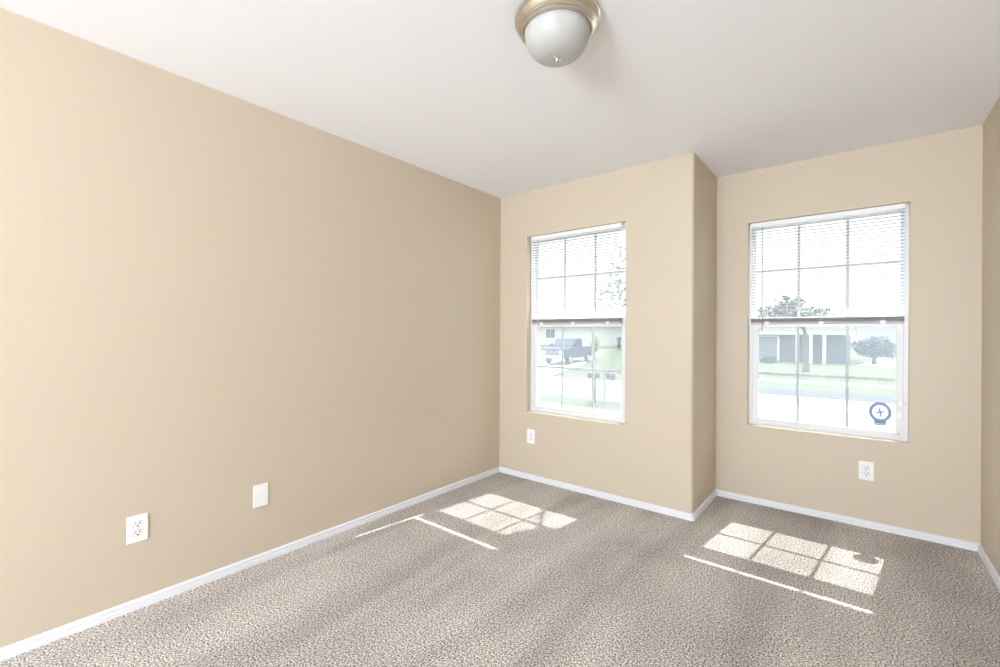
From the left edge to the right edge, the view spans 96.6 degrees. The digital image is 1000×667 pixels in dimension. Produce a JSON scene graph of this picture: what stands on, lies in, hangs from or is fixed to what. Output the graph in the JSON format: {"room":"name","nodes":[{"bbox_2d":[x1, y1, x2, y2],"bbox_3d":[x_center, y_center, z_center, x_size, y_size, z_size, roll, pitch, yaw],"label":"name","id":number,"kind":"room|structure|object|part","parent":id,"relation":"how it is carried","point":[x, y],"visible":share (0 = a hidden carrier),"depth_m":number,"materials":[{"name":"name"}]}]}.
{"room":"empty bedroom","nodes":[
{"label":"empty bedroom","id":0,"kind":"room"},
{"bbox_2d":[0,7,500,647],"bbox_3d":[-2.710,-0.002,0.676,0.150,2.400,8.750,0,0,39],"label":"wall","id":1,"kind":"structure","parent":0,"point":[208,295],"depth_m":2.13,"materials":[{"name":"beige paint"}]},
{"bbox_2d":[126,512,147,544],"bbox_3d":[-1.586,0.853,1.949,0.008,0.117,0.075,0,0,39],"label":"wall outlet","id":2,"kind":"object","parent":1,"relation":"attached to","point":[137,525],"visible":1,"depth_m":1.95,"materials":[{"name":"white plastic"}]},
{"bbox_2d":[132,529,142,536],"bbox_3d":[-1.583,0.872,1.948,0.003,0.029,0.036,0,0,39],"label":"receptacle","id":3,"kind":"object","parent":2,"relation":"attached to","point":[135,532],"depth_m":1.95,"materials":[{"name":"white plastic"}]},
{"bbox_2d":[133,520,142,527],"bbox_3d":[-1.583,0.833,1.948,0.003,0.029,0.036,0,0,39],"label":"receptacle","id":4,"kind":"object","parent":2,"relation":"attached to","point":[136,523],"depth_m":1.95,"materials":[{"name":"white plastic"}]},
{"bbox_2d":[0,467,499,661],"bbox_3d":[-2.704,1.176,0.560,0.014,0.043,8.586,0,0,39],"label":"baseboard","id":5,"kind":"structure","parent":1,"relation":"attached to","point":[20,647],"depth_m":2.13,"materials":[{"name":"white paint"}]},
{"bbox_2d":[253,482,267,507],"bbox_3d":[-1.262,0.854,2.351,0.007,0.117,0.075,0,0,39],"label":"blank plate","id":6,"kind":"object","parent":1,"relation":"attached to","point":[260,492],"visible":1,"depth_m":2.35,"materials":[{"name":"white plastic"}]},
{"bbox_2d":[0,0,999,197],"bbox_3d":[-1.337,-1.285,-0.135,3.295,0.180,9.503,0,0,39],"label":"ceiling","id":7,"kind":"structure","parent":0,"point":[451,89],"depth_m":2.02,"materials":[{"name":"white paint"}]},
{"bbox_2d":[515,0,600,66],"bbox_3d":[0.216,-1.102,1.683,0.320,0.168,0.320,0,0,39],"label":"ceiling light","id":8,"kind":"object","parent":7,"relation":"attached to","point":[555,33],"visible":1,"depth_m":1.60,"materials":[{"name":"white glass"}]},
{"bbox_3d":[0.216,-1.088,1.683,0.248,0.101,0.248,0,0,39],"label":"lamp shade","id":9,"kind":"part","parent":8,"relation":"part of","materials":[{"name":"white glass"}]},
{"bbox_2d":[0,472,999,666],"bbox_3d":[-1.350,1.280,-0.135,3.295,0.150,9.503,0,0,39],"label":"floor","id":10,"kind":"structure","parent":0,"point":[499,569],"depth_m":2.04,"materials":[{"name":"carpet"}]},
{"bbox_2d":[499,125,982,543],"bbox_3d":[1.403,0.019,3.271,2.995,2.400,0.753,0,0,39],"label":"wall","id":11,"kind":"structure","parent":0,"point":[686,434],"depth_m":3.02,"materials":[{"name":"beige paint"}]},
{"bbox_2d":[527,429,534,443],"bbox_3d":[0.256,0.856,3.703,0.075,0.117,0.008,0,0,39],"label":"wall outlet","id":12,"kind":"object","parent":11,"relation":"attached to","point":[530,433],"visible":1,"depth_m":3.70,"materials":[{"name":"white plastic"}]},
{"bbox_2d":[530,223,625,422],"bbox_3d":[0.627,-0.076,3.546,0.866,1.462,0.092,0,0,39],"label":"window","id":13,"kind":"structure","parent":11,"relation":"in","point":[578,370],"depth_m":3.58,"materials":[{"name":"white plastic"}]},
{"bbox_3d":[0.650,0.268,3.577,0.824,0.744,0.009,0,0,39],"label":"screen frame","id":14,"kind":"part","parent":13,"relation":"part of","materials":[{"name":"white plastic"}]},
{"bbox_2d":[531,223,622,330],"bbox_3d":[0.572,-0.413,3.476,0.790,0.781,0.042,0,0,39],"label":"mini blind","id":15,"kind":"object","parent":13,"relation":"attached to","point":[537,321],"visible":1,"depth_m":3.46,"materials":[{"name":"white plastic"}]},
{"bbox_3d":[0.350,-0.432,3.663,0.005,0.692,0.029,0,0,39],"label":"ladder cord","id":16,"kind":"part","parent":15,"relation":"part of","materials":[{"name":"white fabric"}]},
{"bbox_3d":[0.578,-0.431,3.479,0.005,0.692,0.029,0,0,39],"label":"ladder cord","id":17,"kind":"part","parent":15,"relation":"part of","materials":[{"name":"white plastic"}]},
{"bbox_3d":[0.575,-0.079,3.481,0.786,0.015,0.025,0,0,39],"label":"rail","id":18,"kind":"part","parent":15,"relation":"part of","materials":[{"name":"white plastic"}]},
{"bbox_3d":[0.806,-0.430,3.296,0.005,0.692,0.029,0,0,39],"label":"ladder cord","id":19,"kind":"part","parent":15,"relation":"part of","materials":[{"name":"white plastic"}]},
{"bbox_3d":[0.610,0.263,3.527,0.824,0.755,0.042,0,0,39],"label":"sash","id":20,"kind":"part","parent":13,"relation":"part of","materials":[{"name":"white plastic"}]},
{"bbox_2d":[538,327,621,411],"bbox_3d":[0.613,0.278,3.531,0.752,0.661,0.008,0,0,39],"label":"grille","id":21,"kind":"object","parent":13,"relation":"attached to","point":[562,367],"depth_m":3.61,"materials":[{"name":"grey plastic"}]},
{"bbox_3d":[0.639,-0.432,3.558,0.824,0.705,0.032,0,0,39],"label":"sash","id":22,"kind":"part","parent":13,"relation":"part of","materials":[{"name":"white plastic"}]},
{"bbox_2d":[539,235,625,317],"bbox_3d":[0.640,-0.447,3.559,0.796,0.645,0.008,0,0,39],"label":"grille","id":23,"kind":"object","parent":13,"relation":"attached to","point":[623,271],"depth_m":3.57,"materials":[{"name":"grey"}]},
{"bbox_2d":[499,467,979,551],"bbox_3d":[1.345,1.198,3.207,2.995,0.043,0.616,0,0,39],"label":"baseboard","id":24,"kind":"structure","parent":11,"relation":"attached to","point":[935,538],"depth_m":3.03,"materials":[{"name":"white paint"}]},
{"bbox_2d":[749,204,908,441],"bbox_3d":[2.204,-0.067,3.048,0.866,1.462,0.094,0,0,39],"label":"window","id":25,"kind":"structure","parent":11,"relation":"in","point":[814,377],"depth_m":3.04,"materials":[{"name":"white plastic"}]},
{"bbox_2d":[759,327,895,426],"bbox_3d":[2.190,0.286,3.034,0.752,0.661,0.008,0,0,39],"label":"grille","id":26,"kind":"object","parent":25,"relation":"attached to","point":[797,374],"depth_m":3.03,"materials":[{"name":"grey plastic"}]},
{"bbox_3d":[2.187,0.271,3.030,0.824,0.755,0.042,0,0,39],"label":"sash","id":27,"kind":"part","parent":25,"relation":"part of","materials":[{"name":"white plastic"}]},
{"bbox_2d":[751,203,905,330],"bbox_3d":[2.148,-0.405,2.980,0.832,0.781,0.042,0,0,39],"label":"mini blind","id":28,"kind":"object","parent":25,"relation":"attached to","point":[883,319],"visible":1,"depth_m":2.96,"materials":[{"name":"white plastic"}]},
{"bbox_3d":[1.909,-0.424,3.181,0.005,0.692,0.029,0,0,39],"label":"ladder cord","id":29,"kind":"part","parent":28,"relation":"part of","materials":[{"name":"white fabric"}]},
{"bbox_3d":[2.154,-0.423,2.984,0.005,0.692,0.029,0,0,39],"label":"ladder cord","id":30,"kind":"part","parent":28,"relation":"part of","materials":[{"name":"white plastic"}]},
{"bbox_3d":[2.151,-0.071,2.985,0.828,0.015,0.025,0,0,39],"label":"rail","id":31,"kind":"part","parent":28,"relation":"part of","materials":[{"name":"white plastic"}]},
{"bbox_2d":[757,219,899,316],"bbox_3d":[2.217,-0.439,3.062,0.796,0.645,0.008,0,0,39],"label":"grille","id":32,"kind":"object","parent":25,"relation":"attached to","point":[847,264],"depth_m":3.06,"materials":[{"name":"grey"}]},
{"bbox_3d":[2.216,-0.424,3.061,0.824,0.705,0.032,0,0,39],"label":"sash","id":33,"kind":"part","parent":25,"relation":"part of","materials":[{"name":"white plastic"}]},
{"bbox_2d":[869,402,891,425],"bbox_3d":[2.419,0.511,2.836,0.112,0.149,0.001,0,0,39],"label":"decal","id":34,"kind":"object","parent":25,"relation":"attached to","point":[880,412],"visible":1,"depth_m":2.83,"materials":[{"name":"blue plastic"}]},
{"bbox_2d":[859,461,873,480],"bbox_3d":[2.315,0.868,2.817,0.075,0.117,0.008,0,0,39],"label":"wall outlet","id":35,"kind":"object","parent":11,"relation":"attached to","point":[866,469],"visible":1,"depth_m":2.81,"materials":[{"name":"white plastic"}]},
{"bbox_2d":[981,96,999,575],"bbox_3d":[-0.072,0.011,-1.064,0.150,2.400,9.353,0,0,39],"label":"wall","id":36,"kind":"structure","parent":0,"point":[990,368],"depth_m":2.32,"materials":[{"name":"beige paint"}]},
{"bbox_2d":[978,544,999,591],"bbox_3d":[-0.193,1.189,-1.076,0.014,0.043,9.190,0,0,39],"label":"baseboard","id":37,"kind":"structure","parent":36,"relation":"attached to","point":[995,576],"depth_m":2.29,"materials":[{"name":"white paint"}]},
{"label":"outside","id":38,"kind":"structure","parent":0,"visible":0},
{"bbox_3d":[5.515,1.349,18.733,130.000,2.666,150.000,0,0,39],"label":"lawn","id":39,"kind":"structure","parent":38,"visible":0},
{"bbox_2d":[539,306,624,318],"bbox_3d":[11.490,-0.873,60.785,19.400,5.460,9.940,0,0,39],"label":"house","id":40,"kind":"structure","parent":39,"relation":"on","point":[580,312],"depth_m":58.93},
{"bbox_2d":[598,241,625,316],"bbox_3d":[2.821,-0.350,6.674,2.049,5.374,5.834,0,0,4],"label":"tree","id":41,"kind":"object","parent":39,"relation":"on","point":[624,258],"visible":0.09,"depth_m":9.04,"materials":[{"name":"green plant"}]},
{"bbox_2d":[757,295,835,317],"bbox_3d":[18.443,0.018,28.381,4.719,4.925,1.984,0,0,39],"label":"tree","id":42,"kind":"object","parent":39,"relation":"on","point":[780,313],"visible":0.56,"depth_m":28.09,"materials":[{"name":"green plant"}]},
{"bbox_2d":[757,307,855,316],"bbox_3d":[26.939,0.196,40.998,9.100,5.060,10.350,0,0,39],"label":"house","id":43,"kind":"structure","parent":39,"relation":"on","point":[840,311],"depth_m":38.86,"materials":[{"name":"brick"}]}
]}

